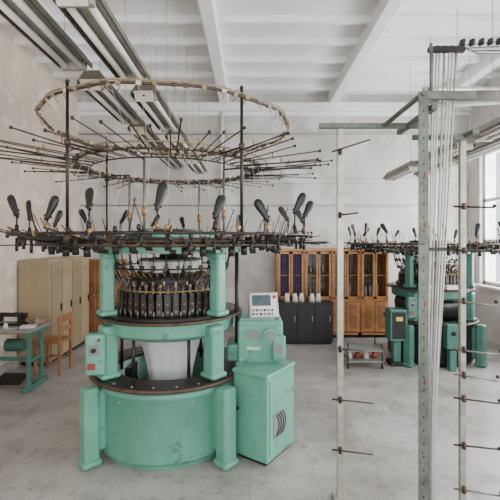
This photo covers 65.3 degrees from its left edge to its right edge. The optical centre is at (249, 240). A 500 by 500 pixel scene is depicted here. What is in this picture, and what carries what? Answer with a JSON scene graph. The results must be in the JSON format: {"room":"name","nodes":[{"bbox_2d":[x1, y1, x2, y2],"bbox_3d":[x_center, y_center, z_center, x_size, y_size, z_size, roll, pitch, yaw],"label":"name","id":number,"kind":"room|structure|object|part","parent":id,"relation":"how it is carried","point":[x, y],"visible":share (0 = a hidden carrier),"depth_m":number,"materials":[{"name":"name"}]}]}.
{"room":"textile factory","nodes":[
{"label":"textile factory","id":0,"kind":"room"},
{"bbox_2d":[0,27,79,365],"bbox_3d":[-3.450,-0.540,2.350,0.200,4.680,10.700,0,0,0],"label":"wall","id":1,"kind":"structure","parent":0,"point":[24,82],"depth_m":5.79,"materials":[{"name":"paint"}]},
{"bbox_2d":[0,361,21,374],"bbox_3d":[-3.335,1.740,2.350,0.030,0.120,10.700,0,0,0],"label":"baseboard","id":2,"kind":"structure","parent":1,"relation":"attached to","point":[11,365],"depth_m":5.38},
{"bbox_2d":[0,333,499,499],"bbox_3d":[0.475,1.850,2.350,8.050,0.100,11.100,0,0,0],"label":"floor","id":3,"kind":"structure","parent":0,"point":[39,427],"depth_m":3.43,"materials":[{"name":"concrete"}]},
{"bbox_2d":[0,309,52,393],"bbox_3d":[-2.940,1.323,4.830,0.720,0.945,0.540,0,0,0],"label":"table","id":4,"kind":"object","parent":3,"relation":"on","point":[35,325],"visible":1,"depth_m":4.82,"materials":[{"name":"green metal"}]},
{"bbox_2d":[32,311,72,375],"bbox_3d":[-2.700,1.397,5.360,0.380,0.805,0.380,0,0,0],"label":"wooden chair","id":5,"kind":"object","parent":3,"relation":"on","point":[58,339],"visible":0.95,"depth_m":5.30,"materials":[{"name":"brown wood"}]},
{"bbox_2d":[18,256,88,364],"bbox_3d":[-3.087,1.035,6.275,0.485,1.530,1.350,0,0,0],"label":"cabinet","id":6,"kind":"object","parent":3,"relation":"on","point":[49,288],"visible":0.69,"depth_m":5.77,"materials":[{"name":"metal"}]},
{"bbox_2d":[89,259,126,332],"bbox_3d":[-2.850,1.075,7.428,0.900,1.450,0.425,0,0,0],"label":"wooden wardrobe","id":7,"kind":"object","parent":3,"relation":"on","point":[94,264],"visible":0.29,"depth_m":7.24,"materials":[{"name":"brown wood"}]},
{"bbox_2d":[0,78,332,470],"bbox_3d":[-0.741,0.342,3.650,2.949,2.916,2.886,0,0,-24],"label":"machine","id":8,"kind":"object","parent":3,"relation":"on","point":[173,400],"visible":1,"depth_m":3.13,"materials":[{"name":"green paint"}]},
{"bbox_2d":[85,332,106,375],"bbox_3d":[-1.240,0.910,3.150,0.155,0.330,0.100,0,0,-9],"label":"switch","id":9,"kind":"object","parent":8,"relation":"attached to","point":[95,343],"depth_m":3.10,"materials":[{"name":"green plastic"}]},
{"bbox_3d":[-0.740,1.143,3.650,1.436,0.046,1.436,0,0,0],"label":"plate","id":10,"kind":"part","parent":8,"relation":"part of","materials":[{"name":"metal"}]},
{"bbox_3d":[-0.740,-0.003,3.650,1.350,0.205,1.350,0,0,0],"label":"frame","id":11,"kind":"part","parent":8,"relation":"part of","materials":[{"name":"green paint"}]},
{"bbox_3d":[-0.740,0.641,3.650,1.326,0.039,1.326,0,0,0],"label":"cam plate","id":12,"kind":"part","parent":8,"relation":"part of","materials":[{"name":"metal"}]},
{"bbox_3d":[0.118,0.585,3.543,0.270,0.231,0.168,0,0,-7],"label":"control panel","id":13,"kind":"part","parent":8,"relation":"part of","materials":[{"name":"white plastic"}]},
{"bbox_3d":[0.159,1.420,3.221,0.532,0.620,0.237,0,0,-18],"label":"cabinet door","id":14,"kind":"part","parent":8,"relation":"part of","materials":[{"name":"green paint"}]},
{"bbox_2d":[276,248,303,299],"bbox_3d":[0.750,0.970,7.420,0.500,1.660,0.440,0,0,0],"label":"tall cabinet","id":15,"kind":"object","parent":3,"relation":"on","point":[289,261],"visible":0.46,"depth_m":7.26,"materials":[{"name":"wood"}]},
{"bbox_2d":[280,254,301,295],"bbox_3d":[0.750,0.635,7.270,0.440,0.850,0.024,0,0,0],"label":"curtain","id":16,"kind":"object","parent":15,"relation":"hanging from","point":[290,264],"depth_m":7.27,"materials":[{"name":"fabric"}]},
{"bbox_2d":[278,300,333,343],"bbox_3d":[0.970,1.440,6.955,0.980,0.720,0.410,0,0,0],"label":"base cabinet","id":17,"kind":"object","parent":3,"relation":"on","point":[306,322],"visible":0.78,"depth_m":6.76,"materials":[{"name":"metal"}]},
{"bbox_2d":[284,292,320,301],"bbox_3d":[0.940,0.995,6.955,0.670,0.170,0.160,0,0,0],"label":"cones","id":18,"kind":"object","parent":17,"relation":"on","point":[301,297],"visible":1,"depth_m":6.92,"materials":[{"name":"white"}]},
{"bbox_2d":[304,248,331,300],"bbox_3d":[1.260,0.970,7.420,0.500,1.660,0.440,0,0,0],"label":"tall cabinet","id":19,"kind":"object","parent":3,"relation":"on","point":[317,261],"visible":0.62,"depth_m":7.39,"materials":[{"name":"wood"}]},
{"bbox_2d":[331,248,359,337],"bbox_3d":[1.780,0.970,7.420,0.520,1.660,0.440,0,0,0],"label":"tall cabinet","id":20,"kind":"object","parent":3,"relation":"on","point":[351,259],"visible":0.67,"depth_m":7.24,"materials":[{"name":"wood"}]},
{"bbox_2d":[343,338,383,368],"bbox_3d":[1.620,1.619,5.650,0.500,0.359,0.378,0,0,0],"label":"trolley","id":21,"kind":"object","parent":3,"relation":"on","point":[349,357],"visible":0.9,"depth_m":5.61,"materials":[{"name":"metal"}]},
{"bbox_2d":[359,249,388,337],"bbox_3d":[2.310,0.970,7.420,0.520,1.660,0.440,0,0,0],"label":"tall cabinet","id":22,"kind":"object","parent":3,"relation":"on","point":[374,299],"visible":0.86,"depth_m":7.23,"materials":[{"name":"wood"}]},
{"bbox_2d":[319,38,499,499],"bbox_3d":[1.668,0.147,2.892,2.306,3.306,0.748,0,0,-26],"label":"frame","id":23,"kind":"object","parent":3,"relation":"on","point":[427,382],"visible":1,"depth_m":2.40,"materials":[{"name":"metal"}]},
{"bbox_2d":[343,221,499,371],"bbox_3d":[2.818,0.766,6.068,2.829,2.068,2.768,0,0,0],"label":"machine","id":24,"kind":"object","parent":3,"relation":"on","point":[401,320],"visible":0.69,"depth_m":5.61,"materials":[{"name":"green metal"}]},
{"bbox_2d":[405,296,416,318],"bbox_3d":[2.325,0.955,5.625,0.147,0.314,0.095,0,0,-9],"label":"switch","id":25,"kind":"object","parent":24,"relation":"attached to","point":[410,301],"depth_m":5.58,"materials":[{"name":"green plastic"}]},
{"bbox_2d":[394,296,457,318],"bbox_3d":[2.800,0.997,6.100,1.026,0.276,1.026,0,0,0],"label":"roller","id":26,"kind":"object","parent":24,"relation":"in","point":[450,308],"depth_m":5.61,"materials":[{"name":"black plastic"}]},
{"bbox_3d":[2.800,0.088,6.100,1.282,0.195,1.282,0,0,0],"label":"frame","id":27,"kind":"part","parent":24,"relation":"part of","materials":[{"name":"teal paint"}]},
{"bbox_3d":[2.800,0.699,6.100,1.260,0.037,1.260,0,0,0],"label":"cam plate","id":28,"kind":"part","parent":24,"relation":"part of","materials":[{"name":"metal"}]},
{"bbox_3d":[2.800,1.176,6.100,1.364,0.044,1.364,0,0,0],"label":"plate","id":29,"kind":"part","parent":24,"relation":"part of","materials":[{"name":"metal"}]},
{"bbox_2d":[0,0,499,94],"bbox_3d":[0.475,-2.955,2.350,8.050,0.150,11.100,0,0,0],"label":"ceiling","id":30,"kind":"structure","parent":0,"point":[135,7],"depth_m":5.44,"materials":[{"name":"paint"}]},
{"bbox_2d":[38,0,499,103],"bbox_3d":[0.550,-2.775,2.350,6.480,0.230,10.700,0,0,0],"label":"ceiling beams","id":31,"kind":"structure","parent":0,"point":[383,12],"depth_m":5.60,"materials":[{"name":"white paint"}]},
{"bbox_2d":[0,0,92,70],"bbox_3d":[-1.380,-2.095,2.518,0.262,1.569,1.164,0,0,0],"label":"fluorescent light fixture","id":32,"kind":"object","parent":31,"relation":"hanging from","point":[30,18],"visible":1,"depth_m":2.59,"materials":[{"name":"grey metal"}]},
{"bbox_2d":[52,0,150,81],"bbox_3d":[-0.930,-2.055,2.568,0.262,1.649,1.164,0,0,0],"label":"fluorescent light fixture","id":33,"kind":"object","parent":31,"relation":"hanging from","point":[94,20],"visible":0.86,"depth_m":2.46,"materials":[{"name":"white metal"}]},
{"bbox_2d":[77,0,141,123],"bbox_3d":[-1.380,-2.095,3.918,0.262,1.569,1.164,0,0,0],"label":"fluorescent light fixture","id":34,"kind":"object","parent":31,"relation":"hanging from","point":[104,97],"visible":0.67,"depth_m":3.80,"materials":[{"name":"grey metal"}]},
{"bbox_2d":[142,23,142,62],"label":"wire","id":35,"kind":"object","parent":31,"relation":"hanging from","point":[142,23],"depth_m":5.00,"materials":[{"name":"metal"}]},
{"bbox_2d":[127,110,165,151],"label":"fluorescent light fixture","id":36,"kind":"object","parent":31,"relation":"hanging from","point":[143,131],"depth_m":5.00,"materials":[{"name":"white metal"}]},
{"bbox_2d":[130,0,181,132],"bbox_3d":[-0.930,-2.055,3.968,0.262,1.649,1.164,0,0,0],"label":"fluorescent light fixture","id":37,"kind":"object","parent":31,"relation":"hanging from","point":[156,108],"visible":0.94,"depth_m":3.79,"materials":[{"name":"white metal"}]},
{"bbox_2d":[156,150,182,168],"bbox_3d":[-1.380,-2.095,6.718,0.262,1.569,1.164,0,0,0],"label":"fluorescent light fixture","id":38,"kind":"object","parent":31,"relation":"hanging from","point":[174,163],"visible":0.59,"depth_m":6.76,"materials":[{"name":"white metal"}]},
{"bbox_2d":[165,128,196,157],"bbox_3d":[-0.930,-2.055,5.368,0.262,1.649,1.164,0,0,0],"label":"fluorescent light fixture","id":39,"kind":"object","parent":31,"relation":"hanging from","point":[183,137],"visible":0.53,"depth_m":5.01,"materials":[{"name":"white metal"}]},
{"bbox_2d":[184,157,207,173],"bbox_3d":[-0.930,-2.055,6.768,0.262,1.649,1.164,0,0,0],"label":"fluorescent light fixture","id":40,"kind":"object","parent":31,"relation":"hanging from","point":[197,166],"visible":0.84,"depth_m":6.76,"materials":[{"name":"white metal"}]},
{"bbox_2d":[410,63,410,100],"label":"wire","id":41,"kind":"object","parent":31,"relation":"hanging from","point":[410,63],"depth_m":6.20,"materials":[{"name":"metal"}]},
{"bbox_2d":[413,156,457,176],"bbox_3d":[3.100,-2.020,6.550,0.262,1.720,1.100,0,0,0],"label":"fluorescent light fixture","id":42,"kind":"object","parent":31,"relation":"hanging from","point":[454,162],"visible":0.35,"depth_m":6.13,"materials":[{"name":"white metal"}]},
{"bbox_2d":[429,140,457,165],"label":"fluorescent light fixture","id":43,"kind":"object","parent":31,"relation":"hanging from","point":[454,142],"depth_m":4.93,"materials":[{"name":"white metal"}]},
{"bbox_2d":[457,53,457,86],"label":"wire","id":44,"kind":"object","parent":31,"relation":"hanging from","point":[457,53],"depth_m":4.80,"materials":[{"name":"white metal"}]},
{"bbox_2d":[466,138,476,150],"label":"fluorescent light fixture","id":45,"kind":"object","parent":31,"relation":"hanging from","point":[471,144],"depth_m":4.62,"materials":[{"name":"white metal"}]},
{"bbox_2d":[453,137,499,160],"bbox_3d":[3.100,-2.020,5.150,0.262,1.720,1.100,0,0,0],"label":"fluorescent light fixture","id":46,"kind":"object","parent":31,"relation":"hanging from","point":[482,148],"visible":0.71,"depth_m":5.10,"materials":[{"name":"white metal"}]},
{"bbox_2d":[492,0,492,37],"label":"wire","id":47,"kind":"object","parent":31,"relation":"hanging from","point":[492,0],"depth_m":4.10,"materials":[{"name":"metal"}]},
{"bbox_2d":[492,51,492,99],"label":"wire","id":48,"kind":"object","parent":31,"relation":"hanging from","point":[492,51],"depth_m":4.10,"materials":[{"name":"metal"}]},
{"bbox_2d":[80,95,467,325],"bbox_3d":[0.475,-0.540,7.800,8.050,4.680,0.200,0,0,0],"label":"wall","id":49,"kind":"structure","parent":0,"point":[372,159],"depth_m":7.70,"materials":[{"name":"paint"}]},
{"bbox_2d":[219,111,223,228],"bbox_3d":[-0.550,-0.390,7.640,0.097,4.380,0.097,0,0,0],"label":"pipe","id":50,"kind":"object","parent":49,"relation":"attached to","point":[221,112],"visible":0.3,"depth_m":7.60,"materials":[{"name":"white metal"}]},
{"bbox_2d":[224,326,234,332],"bbox_3d":[0.475,1.740,7.685,7.650,0.120,0.030,0,0,0],"label":"baseboard","id":51,"kind":"structure","parent":49,"relation":"attached to","point":[232,329],"depth_m":7.67,"materials":[{"name":"white paint"}]},
{"bbox_2d":[77,102,470,115],"bbox_3d":[0.475,-2.580,7.630,7.650,0.240,0.140,0,0,0],"label":"trim","id":52,"kind":"structure","parent":49,"relation":"attached to","point":[178,108],"depth_m":7.56,"materials":[{"name":"paint"}]},
{"bbox_2d":[79,133,468,205],"bbox_3d":[0.475,-1.401,7.668,7.650,1.427,0.065,0,0,0],"label":"trim","id":53,"kind":"structure","parent":49,"relation":"attached to","point":[88,181],"depth_m":7.65,"materials":[{"name":"paint"}]},
{"bbox_2d":[383,129,417,180],"label":"fluorescent light fixture","id":54,"kind":"object","parent":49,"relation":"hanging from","point":[406,169],"depth_m":6.34,"materials":[{"name":"white metal"}]},
{"bbox_2d":[468,78,499,344],"bbox_3d":[4.450,-0.540,2.350,0.300,4.680,10.700,0,0,0],"label":"wall","id":55,"kind":"structure","parent":0,"point":[489,316],"depth_m":7.30,"materials":[{"name":"paint"}]},
{"bbox_2d":[470,105,499,141],"label":"fluorescent light fixture","id":56,"kind":"object","parent":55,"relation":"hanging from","point":[489,131],"depth_m":4.08,"materials":[{"name":"white metal"}]},
{"bbox_2d":[474,149,499,290],"bbox_3d":[4.305,-0.405,6.325,0.250,2.490,2.050,0,0,0],"label":"window","id":57,"kind":"structure","parent":55,"relation":"in","point":[486,199],"depth_m":7.24,"materials":[{"name":"paint"}]}
]}

